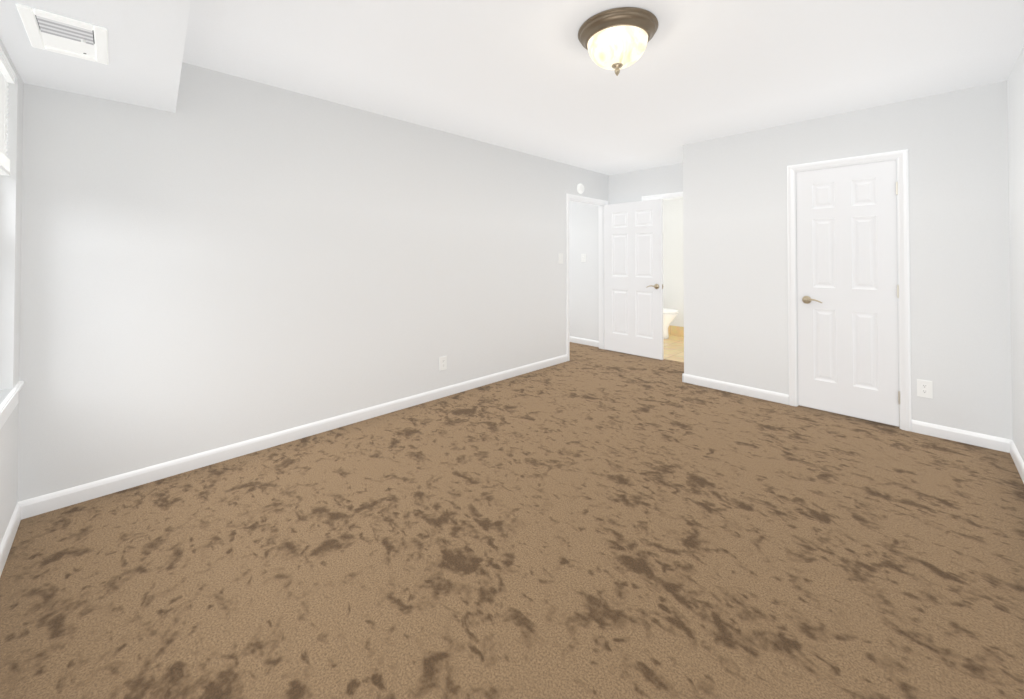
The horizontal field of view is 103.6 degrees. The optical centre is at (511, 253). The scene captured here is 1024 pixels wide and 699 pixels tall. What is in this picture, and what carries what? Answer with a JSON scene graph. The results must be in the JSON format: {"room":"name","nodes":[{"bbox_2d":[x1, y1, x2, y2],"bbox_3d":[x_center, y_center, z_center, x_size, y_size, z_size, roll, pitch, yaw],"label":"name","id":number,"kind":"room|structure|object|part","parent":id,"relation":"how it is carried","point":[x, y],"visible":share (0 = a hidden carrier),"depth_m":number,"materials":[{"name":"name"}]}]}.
{"room":"empty bedroom","nodes":[
{"label":"empty bedroom","id":0,"kind":"room"},
{"bbox_2d":[0,502,20,576],"bbox_3d":[-1.181,1.246,0.723,0.013,0.086,3.530,1,-1,-45],"label":"baseboard","id":1,"kind":"structure","parent":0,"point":[9,535],"depth_m":1.78,"materials":[{"name":"paint"}]},
{"bbox_2d":[0,39,23,543],"bbox_3d":[-1.275,0.055,0.646,0.250,2.465,3.760,1,-1,-45],"label":"wall","id":2,"kind":"structure","parent":0,"point":[10,231],"depth_m":1.86,"materials":[{"name":"paint"}]},
{"bbox_2d":[0,52,14,175],"bbox_3d":[-1.642,-0.595,1.162,0.044,0.458,1.938,1,-1,-45],"label":"window blinds","id":3,"kind":"object","parent":2,"relation":"attached to","point":[6,75],"visible":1,"depth_m":1.78,"materials":[{"name":"white plastic"}]},
{"bbox_2d":[0,380,24,428],"bbox_3d":[-1.671,0.653,1.188,0.078,0.077,2.189,1,-1,-45],"label":"window sill","id":4,"kind":"structure","parent":2,"relation":"attached to","point":[8,403],"depth_m":1.75,"materials":[{"name":"paint"}]},
{"bbox_2d":[0,0,190,112],"bbox_3d":[-0.979,-1.016,0.950,0.580,0.315,3.530,1,-1,-45],"label":"soffit","id":5,"kind":"structure","parent":0,"point":[146,44],"depth_m":1.71,"materials":[{"name":"paint"}]},
{"bbox_2d":[16,3,108,64],"bbox_3d":[-1.740,-0.840,1.581,0.221,0.022,0.376,1,-1,-45],"label":"ceiling vent","id":6,"kind":"object","parent":5,"relation":"in","point":[55,33],"visible":0.98,"depth_m":1.56,"materials":[{"name":"white plastic"}]},
{"bbox_2d":[17,62,607,501],"bbox_3d":[-0.655,0.094,3.814,5.580,2.465,0.115,1,-1,-45],"label":"wall","id":7,"kind":"structure","parent":0,"point":[215,260],"depth_m":2.67,"materials":[{"name":"paint"}]},
{"bbox_2d":[18,354,566,519],"bbox_3d":[-0.867,1.280,3.501,4.359,0.086,0.013,1,-1,-45],"label":"baseboard","id":8,"kind":"structure","parent":7,"relation":"attached to","point":[35,506],"depth_m":2.60,"materials":[{"name":"paint"}]},
{"bbox_2d":[439,356,446,370],"bbox_3d":[-0.637,1.016,3.734,0.080,0.125,0.008,1,-1,-45],"label":"electrical outlet plate","id":9,"kind":"object","parent":7,"relation":"attached to","point":[443,363],"visible":1,"depth_m":3.73,"materials":[{"name":"white plastic"}]},
{"bbox_2d":[559,253,562,263],"bbox_3d":[0.606,0.061,4.964,0.085,0.130,0.016,1,-1,-45],"label":"switch plate","id":10,"kind":"object","parent":7,"relation":"attached to","point":[560,258],"visible":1,"depth_m":4.96,"materials":[{"name":"white plastic"}]},
{"bbox_2d":[577,184,583,193],"bbox_3d":[0.899,-0.846,5.248,0.132,0.132,0.038,1,-1,-45],"label":"smoke detector","id":11,"kind":"object","parent":7,"relation":"attached to","point":[580,188],"visible":1,"depth_m":5.22,"materials":[{"name":"white plastic"}]},
{"bbox_2d":[566,193,607,360],"bbox_3d":[0.980,0.324,5.421,0.860,2.045,0.117,1,-1,-45],"label":"door jamb","id":12,"kind":"structure","parent":7,"relation":"in","point":[600,274],"depth_m":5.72,"materials":[{"name":"paint"}]},
{"bbox_2d":[604,199,663,359],"bbox_3d":[1.599,0.325,5.358,0.159,2.018,0.850,1,-1,-45],"label":"hall door","id":13,"kind":"structure","parent":12,"relation":"attached to","point":[633,251],"depth_m":5.32,"materials":[{"name":"paint"}]},
{"bbox_3d":[1.779,0.415,5.105,0.062,0.066,0.147,1,-1,-45],"label":"handle","id":14,"kind":"part","parent":13,"relation":"part of","materials":[{"name":"beige metal"}]},
{"bbox_2d":[598,213,598,259],"bbox_3d":[0.934,0.298,5.469,0.964,2.097,0.017,1,-1,-45],"label":"door frame","id":15,"kind":"structure","parent":7,"relation":"attached to","point":[598,236],"depth_m":5.77,"materials":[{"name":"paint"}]},
{"bbox_2d":[0,342,1023,698],"bbox_3d":[0.075,1.367,3.057,5.580,0.100,5.325,1,-1,-45],"label":"floor","id":16,"kind":"structure","parent":0,"point":[588,522],"depth_m":1.70,"materials":[{"name":"brown carpet"}]},
{"bbox_2d":[182,0,1023,174],"bbox_3d":[0.705,-1.190,3.709,7.350,0.100,5.325,1,-1,-45],"label":"ceiling","id":17,"kind":"structure","parent":0,"point":[530,77],"depth_m":2.44,"materials":[{"name":"paint"}]},
{"bbox_2d":[578,7,657,75],"bbox_3d":[0.546,-1.040,2.095,0.404,0.238,0.404,1,-1,-45],"label":"ceiling light","id":18,"kind":"object","parent":17,"relation":"attached to","point":[616,39],"visible":1,"depth_m":1.99,"materials":[{"name":"white glass"}]},
{"bbox_3d":[0.546,-1.040,2.095,0.306,0.128,0.306,1,-1,-45],"label":"glass","id":19,"kind":"part","parent":18,"relation":"part of","materials":[{"name":"beige glass"}]},
{"bbox_2d":[663,335,683,361],"bbox_3d":[3.114,1.394,5.208,1.770,0.100,4.125,1,-1,-45],"label":"floor","id":20,"kind":"structure","parent":0,"point":[673,347],"depth_m":5.74,"materials":[{"name":"beige wood"}]},
{"bbox_2d":[663,308,677,338],"bbox_3d":[2.325,0.968,6.593,0.450,0.785,0.772,1,-1,-45],"label":"toilet","id":21,"kind":"object","parent":20,"relation":"on","point":[669,316],"visible":0.27,"depth_m":6.34,"materials":[{"name":"ceramic"}]},
{"bbox_3d":[2.407,0.915,6.509,0.404,0.039,0.536,1,-1,-45],"label":"seat","id":22,"kind":"part","parent":21,"relation":"part of","materials":[{"name":"white plastic"}]},
{"bbox_2d":[663,198,683,326],"bbox_3d":[3.034,0.127,6.495,0.100,2.465,2.000,1,-1,-45],"label":"wall","id":23,"kind":"structure","parent":0,"point":[673,283],"depth_m":6.75,"materials":[{"name":"paint"}]},
{"bbox_2d":[668,325,683,336],"bbox_3d":[2.994,1.281,6.442,0.012,0.155,2.000,1,-1,-45],"label":"baseboard","id":24,"kind":"structure","parent":23,"relation":"attached to","point":[676,330],"depth_m":6.70,"materials":[{"name":"beige wood"}]},
{"bbox_2d":[569,163,898,363],"bbox_3d":[2.134,0.109,5.040,0.115,2.465,5.010,1,-1,-45],"label":"wall","id":25,"kind":"structure","parent":0,"point":[632,186],"depth_m":5.92,"materials":[{"name":"paint"}]},
{"bbox_2d":[581,254,585,261],"bbox_3d":[1.065,0.064,6.031,0.019,0.125,0.080,1,-1,-45],"label":"light switch","id":26,"kind":"object","parent":25,"relation":"attached to","point":[583,257],"visible":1,"depth_m":6.03,"materials":[{"name":"white plastic"}]},
{"bbox_2d":[570,336,598,346],"bbox_3d":[0.809,1.314,6.279,0.013,0.086,1.365,1,-1,-45],"label":"baseboard","id":27,"kind":"structure","parent":25,"relation":"attached to","point":[589,342],"depth_m":6.00,"materials":[{"name":"paint"}]},
{"bbox_2d":[642,192,682,200],"bbox_3d":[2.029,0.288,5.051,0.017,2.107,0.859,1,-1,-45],"label":"door frame","id":28,"kind":"structure","parent":25,"relation":"attached to","point":[662,196],"depth_m":5.16,"materials":[{"name":"paint"}]},
{"bbox_2d":[683,81,1012,439],"bbox_3d":[2.581,0.090,3.474,0.115,2.465,2.150,1,-1,-45],"label":"wall","id":29,"kind":"structure","parent":0,"point":[735,243],"depth_m":2.99,"materials":[{"name":"paint"}]},
{"bbox_2d":[682,373,788,404],"bbox_3d":[2.097,1.284,3.860,0.013,0.086,0.926,1,-1,-45],"label":"baseboard","id":30,"kind":"structure","parent":29,"relation":"attached to","point":[777,397],"depth_m":3.81,"materials":[{"name":"paint"}]},
{"bbox_2d":[796,160,899,426],"bbox_3d":[2.692,0.299,3.264,0.097,2.018,0.642,1,-1,-45],"label":"closet door","id":31,"kind":"structure","parent":29,"relation":"in","point":[847,302],"depth_m":3.25,"materials":[{"name":"paint"}]},
{"bbox_3d":[2.530,0.395,3.402,0.062,0.066,0.147,1,-1,-45],"label":"handle","id":32,"kind":"part","parent":31,"relation":"part of","materials":[{"name":"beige metal"}]},
{"bbox_2d":[787,149,911,430],"bbox_3d":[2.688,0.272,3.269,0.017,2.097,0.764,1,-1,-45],"label":"door frame","id":33,"kind":"structure","parent":29,"relation":"attached to","point":[901,156],"depth_m":3.04,"materials":[{"name":"paint"}]},
{"bbox_2d":[917,379,932,398],"bbox_3d":[3.010,0.986,2.941,0.008,0.125,0.080,1,-1,-45],"label":"electrical outlet plate","id":34,"kind":"object","parent":29,"relation":"attached to","point":[924,388],"visible":1,"depth_m":2.94,"materials":[{"name":"white plastic"}]},
{"bbox_2d":[911,420,1011,452],"bbox_3d":[3.124,1.272,2.817,0.013,0.086,0.473,1,-1,-45],"label":"baseboard","id":35,"kind":"structure","parent":29,"relation":"attached to","point":[972,438],"depth_m":2.80,"materials":[{"name":"paint"}]},
{"bbox_2d":[1007,46,1023,461],"bbox_3d":[2.033,0.064,1.345,5.445,2.465,0.115,1,-1,-45],"label":"wall","id":36,"kind":"structure","parent":0,"point":[1015,92],"depth_m":2.46,"materials":[{"name":"paint"}]},
{"bbox_2d":[1010,440,1023,482],"bbox_3d":[1.669,1.250,1.062,4.550,0.086,0.013,1,-1,-45],"label":"baseboard","id":37,"kind":"structure","parent":36,"relation":"attached to","point":[1017,458],"depth_m":2.46,"materials":[{"name":"paint"}]}
]}

